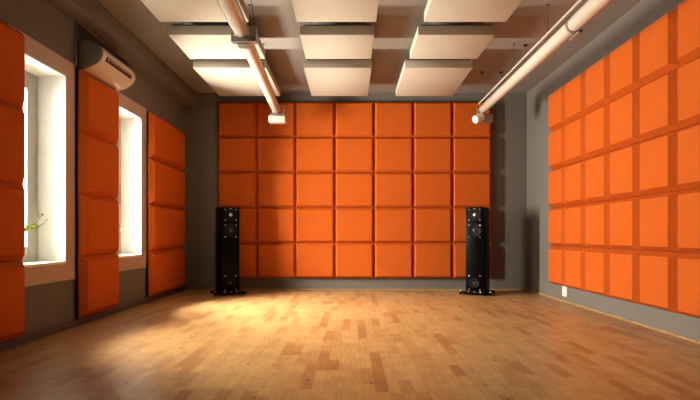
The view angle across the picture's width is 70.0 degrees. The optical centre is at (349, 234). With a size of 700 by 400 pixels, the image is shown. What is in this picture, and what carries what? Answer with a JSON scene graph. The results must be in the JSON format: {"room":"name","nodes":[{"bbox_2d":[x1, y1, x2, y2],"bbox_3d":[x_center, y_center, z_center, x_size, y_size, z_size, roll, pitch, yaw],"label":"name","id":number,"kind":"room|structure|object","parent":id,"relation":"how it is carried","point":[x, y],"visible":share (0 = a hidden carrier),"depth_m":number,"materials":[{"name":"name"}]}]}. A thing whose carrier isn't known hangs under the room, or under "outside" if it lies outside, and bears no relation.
{"room":"studio","nodes":[
{"label":"studio","id":0,"kind":"room"},
{"bbox_2d":[0,0,184,342],"bbox_3d":[-2.365,-0.589,2.180,0.270,2.663,9.160,0,0,0],"label":"wall","id":1,"kind":"structure","parent":0,"point":[47,305],"depth_m":3.93,"materials":[{"name":"paint"}]},
{"bbox_2d":[0,260,24,341],"bbox_3d":[-2.185,0.420,2.989,0.090,0.502,0.694,0,0,0],"label":"acoustic panel","id":2,"kind":"object","parent":1,"relation":"attached to","point":[12,273],"visible":1,"depth_m":3.17,"materials":[{"name":"orange fabric"}]},
{"bbox_2d":[0,181,24,261],"bbox_3d":[-2.185,-0.085,2.989,0.090,0.502,0.694,0,0,0],"label":"acoustic panel","id":3,"kind":"object","parent":1,"relation":"attached to","point":[12,196],"visible":1,"depth_m":3.17,"materials":[{"name":"orange fabric"}]},
{"bbox_2d":[0,101,24,183],"bbox_3d":[-2.185,-0.590,2.989,0.090,0.502,0.694,0,0,0],"label":"acoustic panel","id":4,"kind":"object","parent":1,"relation":"attached to","point":[12,118],"visible":1,"depth_m":3.17,"materials":[{"name":"orange fabric"}]},
{"bbox_2d":[0,20,24,108],"bbox_3d":[-2.185,-1.095,2.989,0.090,0.502,0.694,0,0,0],"label":"acoustic panel","id":5,"kind":"object","parent":1,"relation":"attached to","point":[12,41],"visible":0.96,"depth_m":3.17,"materials":[{"name":"orange fabric"}]},
{"bbox_2d":[8,24,74,286],"bbox_3d":[-2.346,-0.509,3.640,0.268,1.725,0.780,0,0,0],"label":"window","id":6,"kind":"structure","parent":1,"relation":"in","point":[48,108],"depth_m":3.89,"materials":[{"name":"paint"}]},
{"bbox_2d":[0,286,185,351],"bbox_3d":[-2.223,0.716,2.180,0.014,0.055,9.160,0,0,0],"label":"baseboard","id":7,"kind":"structure","parent":1,"relation":"attached to","point":[6,345],"depth_m":4.05,"materials":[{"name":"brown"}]},
{"bbox_2d":[77,253,118,317],"bbox_3d":[-2.185,0.420,4.357,0.090,0.502,0.632,0,0,0],"label":"acoustic panel","id":8,"kind":"object","parent":1,"relation":"attached to","point":[98,274],"visible":1,"depth_m":4.24,"materials":[{"name":"orange fabric"}]},
{"bbox_2d":[77,193,118,255],"bbox_3d":[-2.185,-0.085,4.357,0.090,0.502,0.632,0,0,0],"label":"acoustic panel","id":9,"kind":"object","parent":1,"relation":"attached to","point":[97,217],"visible":1,"depth_m":4.24,"materials":[{"name":"orange fabric"}]},
{"bbox_2d":[77,131,118,198],"bbox_3d":[-2.185,-0.590,4.357,0.090,0.502,0.632,0,0,0],"label":"acoustic panel","id":10,"kind":"object","parent":1,"relation":"attached to","point":[97,159],"visible":1,"depth_m":4.24,"materials":[{"name":"orange fabric"}]},
{"bbox_2d":[77,69,118,144],"bbox_3d":[-2.185,-1.095,4.357,0.090,0.502,0.632,0,0,0],"label":"acoustic panel","id":11,"kind":"object","parent":1,"relation":"attached to","point":[97,103],"visible":0.99,"depth_m":4.24,"materials":[{"name":"orange fabric"}]},
{"bbox_2d":[75,22,129,72],"bbox_3d":[-2.219,-1.525,4.535,0.022,0.416,0.950,0,0,0],"label":"plate","id":12,"kind":"object","parent":1,"relation":"attached to","point":[83,34],"visible":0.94,"depth_m":4.27,"materials":[{"name":"grey metal"}]},
{"bbox_2d":[75,22,76,65],"bbox_3d":[-2.218,-1.547,4.050,0.012,0.360,0.011,0,0,0],"label":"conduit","id":13,"kind":"object","parent":12,"relation":"attached to","point":[75,22],"visible":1,"depth_m":4.05,"materials":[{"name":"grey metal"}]},
{"bbox_2d":[79,40,134,90],"bbox_3d":[-2.119,-1.473,4.423,0.222,0.240,0.674,0,0,0],"label":"air conditioner","id":14,"kind":"object","parent":12,"relation":"attached to","point":[94,60],"visible":0.95,"depth_m":4.23,"materials":[{"name":"beige plastic"}]},
{"bbox_2d":[48,0,196,106],"bbox_3d":[-2.147,-1.825,2.180,0.165,0.190,9.160,0,0,0],"label":"beam","id":15,"kind":"structure","parent":1,"relation":"attached to","point":[91,14],"depth_m":4.68,"materials":[{"name":"paint"}]},
{"bbox_2d":[116,91,145,271],"bbox_3d":[-2.346,-0.509,5.050,0.268,1.725,0.780,0,0,0],"label":"window","id":16,"kind":"structure","parent":1,"relation":"in","point":[131,144],"depth_m":5.30,"materials":[{"name":"paint"}]},
{"bbox_2d":[147,248,184,296],"bbox_3d":[-2.180,0.420,5.987,0.100,0.502,1.082,0,0,0],"label":"acoustic panel","id":17,"kind":"object","parent":1,"relation":"attached to","point":[165,267],"visible":0.99,"depth_m":5.78,"materials":[{"name":"orange fabric"}]},
{"bbox_2d":[147,204,184,249],"bbox_3d":[-2.180,-0.085,5.987,0.100,0.502,1.082,0,0,0],"label":"acoustic panel","id":18,"kind":"object","parent":1,"relation":"attached to","point":[165,225],"visible":1,"depth_m":5.78,"materials":[{"name":"orange fabric"}]},
{"bbox_2d":[147,158,184,208],"bbox_3d":[-2.180,-0.590,5.987,0.100,0.502,1.082,0,0,0],"label":"acoustic panel","id":19,"kind":"object","parent":1,"relation":"attached to","point":[165,183],"visible":0.99,"depth_m":5.78,"materials":[{"name":"orange fabric"}]},
{"bbox_2d":[147,111,184,169],"bbox_3d":[-2.180,-1.095,5.987,0.100,0.502,1.082,0,0,0],"label":"acoustic panel","id":20,"kind":"object","parent":1,"relation":"attached to","point":[165,142],"visible":0.98,"depth_m":5.78,"materials":[{"name":"orange fabric"}]},
{"bbox_2d":[0,290,699,399],"bbox_3d":[0.045,0.793,2.180,5.090,0.100,9.560,0,0,0],"label":"floor","id":21,"kind":"structure","parent":0,"point":[186,344],"depth_m":3.22,"materials":[{"name":"brown wood"}]},
{"bbox_2d":[210,207,245,295],"bbox_3d":[-1.540,0.200,6.291,0.400,1.087,0.360,0,0,-28],"label":"floor speaker","id":22,"kind":"object","parent":21,"relation":"on","point":[227,218],"visible":1,"depth_m":6.16,"materials":[{"name":"black paint"}]},
{"bbox_2d":[459,207,494,295],"bbox_3d":[1.605,0.200,6.291,0.400,1.087,0.360,0,0,28],"label":"floor speaker","id":23,"kind":"object","parent":21,"relation":"on","point":[477,218],"visible":1,"depth_m":6.17,"materials":[{"name":"black metal"}]},
{"bbox_2d":[185,93,526,288],"bbox_3d":[0.045,-0.589,6.860,5.090,2.663,0.200,0,0,0],"label":"wall","id":24,"kind":"structure","parent":0,"point":[508,172],"depth_m":6.76,"materials":[{"name":"paint"}]},
{"bbox_2d":[218,173,256,207],"bbox_3d":[-1.512,-0.604,6.715,0.521,0.470,0.090,0,0,0],"label":"acoustic panel","id":25,"kind":"object","parent":24,"relation":"attached to","point":[239,190],"visible":0.97,"depth_m":6.67,"materials":[{"name":"orange fabric"}]},
{"bbox_2d":[218,137,256,172],"bbox_3d":[-1.512,-1.077,6.715,0.521,0.470,0.090,0,0,0],"label":"acoustic panel","id":26,"kind":"object","parent":24,"relation":"attached to","point":[235,154],"visible":1,"depth_m":6.67,"materials":[{"name":"orange fabric"}]},
{"bbox_2d":[218,102,256,136],"bbox_3d":[-1.512,-1.551,6.715,0.521,0.470,0.090,0,0,0],"label":"acoustic panel","id":27,"kind":"object","parent":24,"relation":"attached to","point":[235,119],"visible":1,"depth_m":6.67,"materials":[{"name":"orange fabric"}]},
{"bbox_2d":[240,243,256,277],"bbox_3d":[-1.512,0.343,6.715,0.521,0.470,0.090,0,0,0],"label":"acoustic panel","id":28,"kind":"object","parent":24,"relation":"attached to","point":[248,251],"visible":0.36,"depth_m":6.67,"materials":[{"name":"orange fabric"}]},
{"bbox_2d":[240,208,256,242],"bbox_3d":[-1.512,-0.130,6.715,0.521,0.470,0.090,0,0,0],"label":"acoustic panel","id":29,"kind":"object","parent":24,"relation":"attached to","point":[248,216],"visible":0.42,"depth_m":6.67,"materials":[{"name":"orange fabric"}]},
{"bbox_2d":[257,243,295,277],"bbox_3d":[-0.988,0.343,6.715,0.521,0.470,0.090,0,0,0],"label":"acoustic panel","id":30,"kind":"object","parent":24,"relation":"attached to","point":[274,260],"visible":1,"depth_m":6.67,"materials":[{"name":"orange fabric"}]},
{"bbox_2d":[257,208,295,242],"bbox_3d":[-0.988,-0.130,6.715,0.521,0.470,0.090,0,0,0],"label":"acoustic panel","id":31,"kind":"object","parent":24,"relation":"attached to","point":[274,225],"visible":1,"depth_m":6.67,"materials":[{"name":"orange fabric"}]},
{"bbox_2d":[257,173,295,207],"bbox_3d":[-0.988,-0.604,6.715,0.521,0.470,0.090,0,0,0],"label":"acoustic panel","id":32,"kind":"object","parent":24,"relation":"attached to","point":[274,190],"visible":1,"depth_m":6.67,"materials":[{"name":"orange fabric"}]},
{"bbox_2d":[257,137,295,172],"bbox_3d":[-0.988,-1.077,6.715,0.521,0.470,0.090,0,0,0],"label":"acoustic panel","id":33,"kind":"object","parent":24,"relation":"attached to","point":[274,154],"visible":1,"depth_m":6.67,"materials":[{"name":"orange fabric"}]},
{"bbox_2d":[257,102,295,136],"bbox_3d":[-0.988,-1.551,6.715,0.521,0.470,0.090,0,0,0],"label":"acoustic panel","id":34,"kind":"object","parent":24,"relation":"attached to","point":[264,128],"visible":0.82,"depth_m":6.67,"materials":[{"name":"orange fabric"}]},
{"bbox_2d":[296,243,334,277],"bbox_3d":[-0.464,0.343,6.715,0.521,0.470,0.090,0,0,0],"label":"acoustic panel","id":35,"kind":"object","parent":24,"relation":"attached to","point":[313,260],"visible":1,"depth_m":6.67,"materials":[{"name":"orange fabric"}]},
{"bbox_2d":[296,208,334,242],"bbox_3d":[-0.464,-0.130,6.715,0.521,0.470,0.090,0,0,0],"label":"acoustic panel","id":36,"kind":"object","parent":24,"relation":"attached to","point":[313,225],"visible":1,"depth_m":6.67,"materials":[{"name":"orange fabric"}]},
{"bbox_2d":[296,173,334,207],"bbox_3d":[-0.464,-0.604,6.715,0.521,0.470,0.090,0,0,0],"label":"acoustic panel","id":37,"kind":"object","parent":24,"relation":"attached to","point":[313,190],"visible":1,"depth_m":6.67,"materials":[{"name":"orange fabric"}]},
{"bbox_2d":[296,137,334,172],"bbox_3d":[-0.464,-1.077,6.715,0.521,0.470,0.090,0,0,0],"label":"acoustic panel","id":38,"kind":"object","parent":24,"relation":"attached to","point":[313,154],"visible":1,"depth_m":6.67,"materials":[{"name":"orange fabric"}]},
{"bbox_2d":[296,102,334,136],"bbox_3d":[-0.464,-1.551,6.715,0.521,0.470,0.090,0,0,0],"label":"acoustic panel","id":39,"kind":"object","parent":24,"relation":"attached to","point":[313,119],"visible":1,"depth_m":6.67,"materials":[{"name":"orange fabric"}]},
{"bbox_2d":[335,243,373,277],"bbox_3d":[0.060,0.343,6.715,0.521,0.470,0.090,0,0,0],"label":"acoustic panel","id":40,"kind":"object","parent":24,"relation":"attached to","point":[352,260],"visible":1,"depth_m":6.67,"materials":[{"name":"orange fabric"}]},
{"bbox_2d":[335,208,373,242],"bbox_3d":[0.060,-0.130,6.715,0.521,0.470,0.090,0,0,0],"label":"acoustic panel","id":41,"kind":"object","parent":24,"relation":"attached to","point":[352,225],"visible":1,"depth_m":6.67,"materials":[{"name":"orange fabric"}]},
{"bbox_2d":[335,173,373,207],"bbox_3d":[0.060,-0.604,6.715,0.521,0.470,0.090,0,0,0],"label":"acoustic panel","id":42,"kind":"object","parent":24,"relation":"attached to","point":[352,190],"visible":1,"depth_m":6.67,"materials":[{"name":"orange fabric"}]},
{"bbox_2d":[335,137,373,172],"bbox_3d":[0.060,-1.077,6.715,0.521,0.470,0.090,0,0,0],"label":"acoustic panel","id":43,"kind":"object","parent":24,"relation":"attached to","point":[352,154],"visible":1,"depth_m":6.67,"materials":[{"name":"orange fabric"}]},
{"bbox_2d":[335,102,373,136],"bbox_3d":[0.060,-1.551,6.715,0.521,0.470,0.090,0,0,0],"label":"acoustic panel","id":44,"kind":"object","parent":24,"relation":"attached to","point":[352,119],"visible":1,"depth_m":6.67,"materials":[{"name":"orange fabric"}]},
{"bbox_2d":[186,289,525,289],"bbox_3d":[0.079,0.735,6.752,4.590,0.016,0.016,0,0,0],"label":"baseboard","id":45,"kind":"structure","parent":24,"relation":"attached to","point":[186,289],"depth_m":6.74,"materials":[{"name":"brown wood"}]},
{"bbox_2d":[374,243,412,277],"bbox_3d":[0.584,0.343,6.715,0.521,0.470,0.090,0,0,0],"label":"acoustic panel","id":46,"kind":"object","parent":24,"relation":"attached to","point":[391,260],"visible":1,"depth_m":6.67,"materials":[{"name":"orange fabric"}]},
{"bbox_2d":[374,208,412,242],"bbox_3d":[0.584,-0.130,6.715,0.521,0.470,0.090,0,0,0],"label":"acoustic panel","id":47,"kind":"object","parent":24,"relation":"attached to","point":[391,225],"visible":1,"depth_m":6.67,"materials":[{"name":"orange fabric"}]},
{"bbox_2d":[374,173,412,207],"bbox_3d":[0.584,-0.604,6.715,0.521,0.470,0.090,0,0,0],"label":"acoustic panel","id":48,"kind":"object","parent":24,"relation":"attached to","point":[391,190],"visible":1,"depth_m":6.67,"materials":[{"name":"orange fabric"}]},
{"bbox_2d":[374,137,412,172],"bbox_3d":[0.584,-1.077,6.715,0.521,0.470,0.090,0,0,0],"label":"acoustic panel","id":49,"kind":"object","parent":24,"relation":"attached to","point":[391,154],"visible":1,"depth_m":6.67,"materials":[{"name":"orange fabric"}]},
{"bbox_2d":[374,102,412,136],"bbox_3d":[0.584,-1.551,6.715,0.521,0.470,0.090,0,0,0],"label":"acoustic panel","id":50,"kind":"object","parent":24,"relation":"attached to","point":[391,119],"visible":1,"depth_m":6.67,"materials":[{"name":"orange fabric"}]},
{"bbox_2d":[413,243,451,277],"bbox_3d":[1.108,0.343,6.715,0.521,0.470,0.090,0,0,0],"label":"acoustic panel","id":51,"kind":"object","parent":24,"relation":"attached to","point":[430,260],"visible":1,"depth_m":6.67,"materials":[{"name":"orange fabric"}]},
{"bbox_2d":[413,208,451,242],"bbox_3d":[1.108,-0.130,6.715,0.521,0.470,0.090,0,0,0],"label":"acoustic panel","id":52,"kind":"object","parent":24,"relation":"attached to","point":[430,225],"visible":1,"depth_m":6.67,"materials":[{"name":"orange fabric"}]},
{"bbox_2d":[413,173,451,207],"bbox_3d":[1.108,-0.604,6.715,0.521,0.470,0.090,0,0,0],"label":"acoustic panel","id":53,"kind":"object","parent":24,"relation":"attached to","point":[430,190],"visible":1,"depth_m":6.67,"materials":[{"name":"orange fabric"}]},
{"bbox_2d":[413,137,451,172],"bbox_3d":[1.108,-1.077,6.715,0.521,0.470,0.090,0,0,0],"label":"acoustic panel","id":54,"kind":"object","parent":24,"relation":"attached to","point":[430,154],"visible":1,"depth_m":6.67,"materials":[{"name":"orange fabric"}]},
{"bbox_2d":[413,102,451,136],"bbox_3d":[1.108,-1.551,6.715,0.521,0.470,0.090,0,0,0],"label":"acoustic panel","id":55,"kind":"object","parent":24,"relation":"attached to","point":[430,119],"visible":1,"depth_m":6.67,"materials":[{"name":"orange fabric"}]},
{"bbox_2d":[452,243,490,277],"bbox_3d":[1.632,0.343,6.715,0.521,0.470,0.090,0,0,0],"label":"acoustic panel","id":56,"kind":"object","parent":24,"relation":"attached to","point":[458,249],"visible":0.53,"depth_m":6.67,"materials":[{"name":"orange fabric"}]},
{"bbox_2d":[452,208,490,242],"bbox_3d":[1.632,-0.130,6.715,0.521,0.470,0.090,0,0,0],"label":"acoustic panel","id":57,"kind":"object","parent":24,"relation":"attached to","point":[458,214],"visible":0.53,"depth_m":6.67,"materials":[{"name":"orange fabric"}]},
{"bbox_2d":[452,173,490,207],"bbox_3d":[1.632,-0.604,6.715,0.521,0.470,0.090,0,0,0],"label":"acoustic panel","id":58,"kind":"object","parent":24,"relation":"attached to","point":[468,189],"visible":0.97,"depth_m":6.67,"materials":[{"name":"orange fabric"}]},
{"bbox_2d":[452,137,490,172],"bbox_3d":[1.632,-1.077,6.715,0.521,0.470,0.090,0,0,0],"label":"acoustic panel","id":59,"kind":"object","parent":24,"relation":"attached to","point":[469,154],"visible":1,"depth_m":6.67,"materials":[{"name":"orange fabric"}]},
{"bbox_2d":[452,102,490,136],"bbox_3d":[1.632,-1.551,6.715,0.521,0.470,0.090,0,0,0],"label":"acoustic panel","id":60,"kind":"object","parent":24,"relation":"attached to","point":[463,125],"visible":0.76,"depth_m":6.67,"materials":[{"name":"orange fabric"}]},
{"bbox_2d":[97,0,641,92],"bbox_3d":[0.045,-1.970,2.180,5.090,0.100,9.560,0,0,0],"label":"ceiling","id":61,"kind":"structure","parent":0,"point":[397,22],"depth_m":4.84,"materials":[{"name":"paint"}]},
{"bbox_2d":[141,0,248,21],"bbox_3d":[-1.176,-1.820,3.620,0.720,0.200,0.840,0,0,0],"label":"acoustic baffle","id":62,"kind":"object","parent":61,"relation":"hanging from","point":[163,10],"visible":0.88,"depth_m":3.83,"materials":[{"name":"beige fabric"}]},
{"bbox_2d":[168,22,264,58],"bbox_3d":[-1.195,-1.820,4.595,0.735,0.200,0.590,0,0,0],"label":"acoustic baffle","id":63,"kind":"object","parent":61,"relation":"hanging from","point":[196,41],"visible":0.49,"depth_m":4.47,"materials":[{"name":"beige fabric"}]},
{"bbox_2d":[193,59,279,95],"bbox_3d":[-1.240,-1.820,5.670,0.755,0.200,1.040,0,0,0],"label":"acoustic baffle","id":64,"kind":"object","parent":61,"relation":"hanging from","point":[226,77],"visible":0.71,"depth_m":5.43,"materials":[{"name":"beige fabric"}]},
{"bbox_2d":[216,0,286,123],"bbox_3d":[-0.821,-1.654,3.731,0.229,0.538,5.066,0,0,-2],"label":"tube","id":65,"kind":"object","parent":61,"relation":"hanging from","point":[245,39],"visible":1,"depth_m":3.87,"materials":[{"name":"white metal"}]},
{"bbox_2d":[292,0,378,21],"bbox_3d":[-0.109,-1.820,3.620,0.642,0.200,0.840,0,0,0],"label":"acoustic baffle","id":66,"kind":"object","parent":61,"relation":"hanging from","point":[305,10],"visible":1,"depth_m":3.83,"materials":[{"name":"beige fabric"}]},
{"bbox_2d":[300,22,373,58],"bbox_3d":[-0.112,-1.820,4.595,0.642,0.200,0.590,0,0,0],"label":"acoustic baffle","id":67,"kind":"object","parent":61,"relation":"hanging from","point":[318,41],"visible":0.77,"depth_m":4.44,"materials":[{"name":"beige fabric"}]},
{"bbox_2d":[304,59,371,95],"bbox_3d":[-0.127,-1.820,5.670,0.700,0.200,1.040,0,0,0],"label":"acoustic baffle","id":68,"kind":"object","parent":61,"relation":"hanging from","point":[325,77],"visible":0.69,"depth_m":5.43,"materials":[{"name":"beige fabric"}]},
{"bbox_2d":[396,59,472,95],"bbox_3d":[0.915,-1.820,5.670,0.700,0.200,1.040,0,0,0],"label":"acoustic baffle","id":69,"kind":"object","parent":61,"relation":"hanging from","point":[418,77],"visible":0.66,"depth_m":5.43,"materials":[{"name":"beige fabric"}]},
{"bbox_2d":[410,22,494,58],"bbox_3d":[0.915,-1.820,4.595,0.660,0.200,0.590,0,0,0],"label":"acoustic baffle","id":70,"kind":"object","parent":61,"relation":"hanging from","point":[430,41],"visible":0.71,"depth_m":4.44,"materials":[{"name":"beige fabric"}]},
{"bbox_2d":[424,0,521,21],"bbox_3d":[0.930,-1.820,3.620,0.665,0.200,0.840,0,0,0],"label":"acoustic baffle","id":71,"kind":"object","parent":61,"relation":"hanging from","point":[435,10],"visible":1,"depth_m":3.83,"materials":[{"name":"beige fabric"}]},
{"bbox_2d":[472,0,611,123],"bbox_3d":[1.626,-1.641,3.725,0.264,0.559,5.050,0,0,0],"label":"tube","id":72,"kind":"object","parent":61,"relation":"hanging from","point":[570,30],"visible":1,"depth_m":4.17,"materials":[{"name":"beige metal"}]},
{"bbox_2d":[527,0,699,340],"bbox_3d":[2.490,-0.589,2.180,0.200,2.663,9.160,0,0,0],"label":"wall","id":73,"kind":"structure","parent":0,"point":[645,13],"depth_m":5.54,"materials":[{"name":"paint"}]},
{"bbox_2d":[548,206,567,245],"bbox_3d":[2.345,-0.097,5.625,0.090,0.440,0.454,0,0,0],"label":"acoustic panel","id":74,"kind":"object","parent":73,"relation":"attached to","point":[556,216],"visible":0.85,"depth_m":5.57,"materials":[{"name":"orange fabric"}]},
{"bbox_2d":[548,246,568,286],"bbox_3d":[2.345,0.346,5.625,0.090,0.440,0.454,0,0,0],"label":"acoustic panel","id":75,"kind":"object","parent":73,"relation":"attached to","point":[556,254],"visible":0.83,"depth_m":5.57,"materials":[{"name":"orange fabric"}]},
{"bbox_2d":[548,165,569,207],"bbox_3d":[2.345,-0.539,5.625,0.090,0.440,0.454,0,0,0],"label":"acoustic panel","id":76,"kind":"object","parent":73,"relation":"attached to","point":[556,177],"visible":0.85,"depth_m":5.57,"materials":[{"name":"orange fabric"}]},
{"bbox_2d":[548,126,569,169],"bbox_3d":[2.345,-0.983,5.625,0.090,0.440,0.454,0,0,0],"label":"acoustic panel","id":77,"kind":"object","parent":73,"relation":"attached to","point":[556,139],"visible":0.79,"depth_m":5.57,"materials":[{"name":"orange fabric"}]},
{"bbox_2d":[548,85,569,131],"bbox_3d":[2.345,-1.425,5.625,0.090,0.440,0.454,0,0,0],"label":"acoustic panel","id":78,"kind":"object","parent":73,"relation":"attached to","point":[556,100],"visible":0.71,"depth_m":5.57,"materials":[{"name":"orange fabric"}]},
{"bbox_2d":[562,286,567,296],"bbox_3d":[2.378,0.621,5.530,0.024,0.116,0.110,0,0,0],"label":"power socket","id":79,"kind":"object","parent":73,"relation":"attached to","point":[564,289],"visible":0.86,"depth_m":5.51,"materials":[{"name":"white plastic"}]},
{"bbox_2d":[565,247,588,291],"bbox_3d":[2.345,0.346,5.167,0.090,0.440,0.454,0,0,0],"label":"acoustic panel","id":80,"kind":"object","parent":73,"relation":"attached to","point":[575,257],"visible":0.88,"depth_m":5.10,"materials":[{"name":"orange fabric"}]},
{"bbox_2d":[565,203,588,246],"bbox_3d":[2.345,-0.097,5.167,0.090,0.440,0.454,0,0,0],"label":"acoustic panel","id":81,"kind":"object","parent":73,"relation":"attached to","point":[575,215],"visible":0.89,"depth_m":5.10,"materials":[{"name":"orange fabric"}]},
{"bbox_2d":[565,71,588,122],"bbox_3d":[2.345,-1.425,5.167,0.090,0.440,0.454,0,0,0],"label":"acoustic panel","id":82,"kind":"object","parent":73,"relation":"attached to","point":[575,89],"visible":0.74,"depth_m":5.10,"materials":[{"name":"orange fabric"}]},
{"bbox_2d":[565,159,589,204],"bbox_3d":[2.345,-0.539,5.167,0.090,0.440,0.454,0,0,0],"label":"acoustic panel","id":83,"kind":"object","parent":73,"relation":"attached to","point":[575,173],"visible":0.83,"depth_m":5.10,"materials":[{"name":"orange fabric"}]},
{"bbox_2d":[565,115,589,163],"bbox_3d":[2.345,-0.983,5.167,0.090,0.440,0.454,0,0,0],"label":"acoustic panel","id":84,"kind":"object","parent":73,"relation":"attached to","point":[575,132],"visible":0.8,"depth_m":5.10,"materials":[{"name":"orange fabric"}]},
{"bbox_2d":[586,248,613,297],"bbox_3d":[2.345,0.346,4.710,0.090,0.440,0.454,0,0,0],"label":"acoustic panel","id":85,"kind":"object","parent":73,"relation":"attached to","point":[597,259],"visible":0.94,"depth_m":4.63,"materials":[{"name":"orange fabric"}]},
{"bbox_2d":[586,200,613,248],"bbox_3d":[2.345,-0.097,4.710,0.090,0.440,0.454,0,0,0],"label":"acoustic panel","id":86,"kind":"object","parent":73,"relation":"attached to","point":[597,213],"visible":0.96,"depth_m":4.63,"materials":[{"name":"orange fabric"}]},
{"bbox_2d":[586,103,613,157],"bbox_3d":[2.345,-0.983,4.710,0.090,0.440,0.454,0,0,0],"label":"acoustic panel","id":87,"kind":"object","parent":73,"relation":"attached to","point":[597,121],"visible":0.91,"depth_m":4.64,"materials":[{"name":"orange fabric"}]},
{"bbox_2d":[586,150,614,202],"bbox_3d":[2.345,-0.539,4.710,0.090,0.440,0.454,0,0,0],"label":"acoustic panel","id":88,"kind":"object","parent":73,"relation":"attached to","point":[597,167],"visible":0.92,"depth_m":4.63,"materials":[{"name":"orange fabric"}]},
{"bbox_2d":[586,54,614,112],"bbox_3d":[2.345,-1.425,4.710,0.090,0.440,0.454,0,0,0],"label":"acoustic panel","id":89,"kind":"object","parent":73,"relation":"attached to","point":[598,96],"visible":0.82,"depth_m":4.64,"materials":[{"name":"orange fabric"}]},
{"bbox_2d":[526,289,699,343],"bbox_3d":[2.381,0.733,2.180,0.018,0.020,9.160,0,0,0],"label":"baseboard","id":90,"kind":"structure","parent":73,"relation":"attached to","point":[572,303],"depth_m":4.28,"materials":[{"name":"brown wood"}]},
{"bbox_2d":[610,196,642,249],"bbox_3d":[2.345,-0.097,4.252,0.090,0.440,0.454,0,0,0],"label":"acoustic panel","id":91,"kind":"object","parent":73,"relation":"attached to","point":[625,212],"visible":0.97,"depth_m":4.17,"materials":[{"name":"orange fabric"}]},
{"bbox_2d":[610,249,643,304],"bbox_3d":[2.345,0.346,4.252,0.090,0.440,0.454,0,0,0],"label":"acoustic panel","id":92,"kind":"object","parent":73,"relation":"attached to","point":[624,264],"visible":0.95,"depth_m":4.17,"materials":[{"name":"orange fabric"}]},
{"bbox_2d":[610,33,643,99],"bbox_3d":[2.345,-1.425,4.252,0.090,0.440,0.454,0,0,0],"label":"acoustic panel","id":93,"kind":"object","parent":73,"relation":"attached to","point":[624,60],"visible":0.8,"depth_m":4.18,"materials":[{"name":"orange fabric"}]},
{"bbox_2d":[610,141,644,198],"bbox_3d":[2.345,-0.539,4.252,0.090,0.440,0.454,0,0,0],"label":"acoustic panel","id":94,"kind":"object","parent":73,"relation":"attached to","point":[625,161],"visible":0.96,"depth_m":4.17,"materials":[{"name":"orange fabric"}]},
{"bbox_2d":[610,86,644,149],"bbox_3d":[2.345,-0.983,4.252,0.090,0.440,0.454,0,0,0],"label":"acoustic panel","id":95,"kind":"object","parent":73,"relation":"attached to","point":[624,111],"visible":0.89,"depth_m":4.17,"materials":[{"name":"orange fabric"}]},
{"bbox_2d":[640,191,680,251],"bbox_3d":[2.345,-0.097,3.795,0.090,0.440,0.454,0,0,0],"label":"acoustic panel","id":96,"kind":"object","parent":73,"relation":"attached to","point":[658,212],"visible":0.97,"depth_m":3.71,"materials":[{"name":"orange fabric"}]},
{"bbox_2d":[640,251,681,313],"bbox_3d":[2.345,0.346,3.795,0.090,0.440,0.454,0,0,0],"label":"acoustic panel","id":97,"kind":"object","parent":73,"relation":"attached to","point":[658,269],"visible":0.96,"depth_m":3.71,"materials":[{"name":"orange fabric"}]},
{"bbox_2d":[640,69,681,139],"bbox_3d":[2.345,-0.983,3.795,0.090,0.440,0.454,0,0,0],"label":"acoustic panel","id":98,"kind":"object","parent":73,"relation":"attached to","point":[659,97],"visible":0.86,"depth_m":3.71,"materials":[{"name":"orange fabric"}]},
{"bbox_2d":[640,7,681,84],"bbox_3d":[2.345,-1.425,3.795,0.090,0.440,0.454,0,0,0],"label":"acoustic panel","id":99,"kind":"object","parent":73,"relation":"attached to","point":[659,40],"visible":0.79,"depth_m":3.71,"materials":[{"name":"orange fabric"}]},
{"bbox_2d":[640,129,682,194],"bbox_3d":[2.345,-0.539,3.795,0.090,0.440,0.454,0,0,0],"label":"acoustic panel","id":100,"kind":"object","parent":73,"relation":"attached to","point":[659,154],"visible":0.92,"depth_m":3.71,"materials":[{"name":"orange fabric"}]},
{"bbox_2d":[678,253,699,318],"bbox_3d":[2.345,0.346,3.337,0.090,0.440,0.454,0,0,0],"label":"acoustic panel","id":101,"kind":"object","parent":73,"relation":"attached to","point":[688,263],"visible":1,"depth_m":3.40,"materials":[{"name":"orange fabric"}]},
{"bbox_2d":[678,188,699,252],"bbox_3d":[2.345,-0.097,3.337,0.090,0.440,0.454,0,0,0],"label":"acoustic panel","id":102,"kind":"object","parent":73,"relation":"attached to","point":[688,200],"visible":1,"depth_m":3.40,"materials":[{"name":"orange fabric"}]},
{"bbox_2d":[678,123,699,189],"bbox_3d":[2.345,-0.539,3.337,0.090,0.440,0.454,0,0,0],"label":"acoustic panel","id":103,"kind":"object","parent":73,"relation":"attached to","point":[688,137],"visible":1,"depth_m":3.40,"materials":[{"name":"orange fabric"}]},
{"bbox_2d":[678,58,699,127],"bbox_3d":[2.345,-0.983,3.337,0.090,0.440,0.454,0,0,0],"label":"acoustic panel","id":104,"kind":"object","parent":73,"relation":"attached to","point":[688,74],"visible":0.9,"depth_m":3.40,"materials":[{"name":"orange fabric"}]},
{"bbox_2d":[678,0,699,65],"bbox_3d":[2.345,-1.425,3.337,0.090,0.440,0.454,0,0,0],"label":"acoustic panel","id":105,"kind":"object","parent":73,"relation":"attached to","point":[688,10],"visible":0.96,"depth_m":3.41,"materials":[{"name":"orange fabric"}]},
{"bbox_3d":[-2.350,0.113,3.470,0.076,0.180,0.076,0,0,0],"label":"vase","id":106,"kind":"object","parent":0,"visible":0},
{"bbox_2d":[25,213,47,231],"bbox_3d":[-2.329,-0.048,3.647,0.075,0.235,0.361,0,0,3],"label":"twig","id":107,"kind":"object","parent":106,"relation":"in","point":[31,226],"visible":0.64,"depth_m":3.68,"materials":[{"name":"green plant"}]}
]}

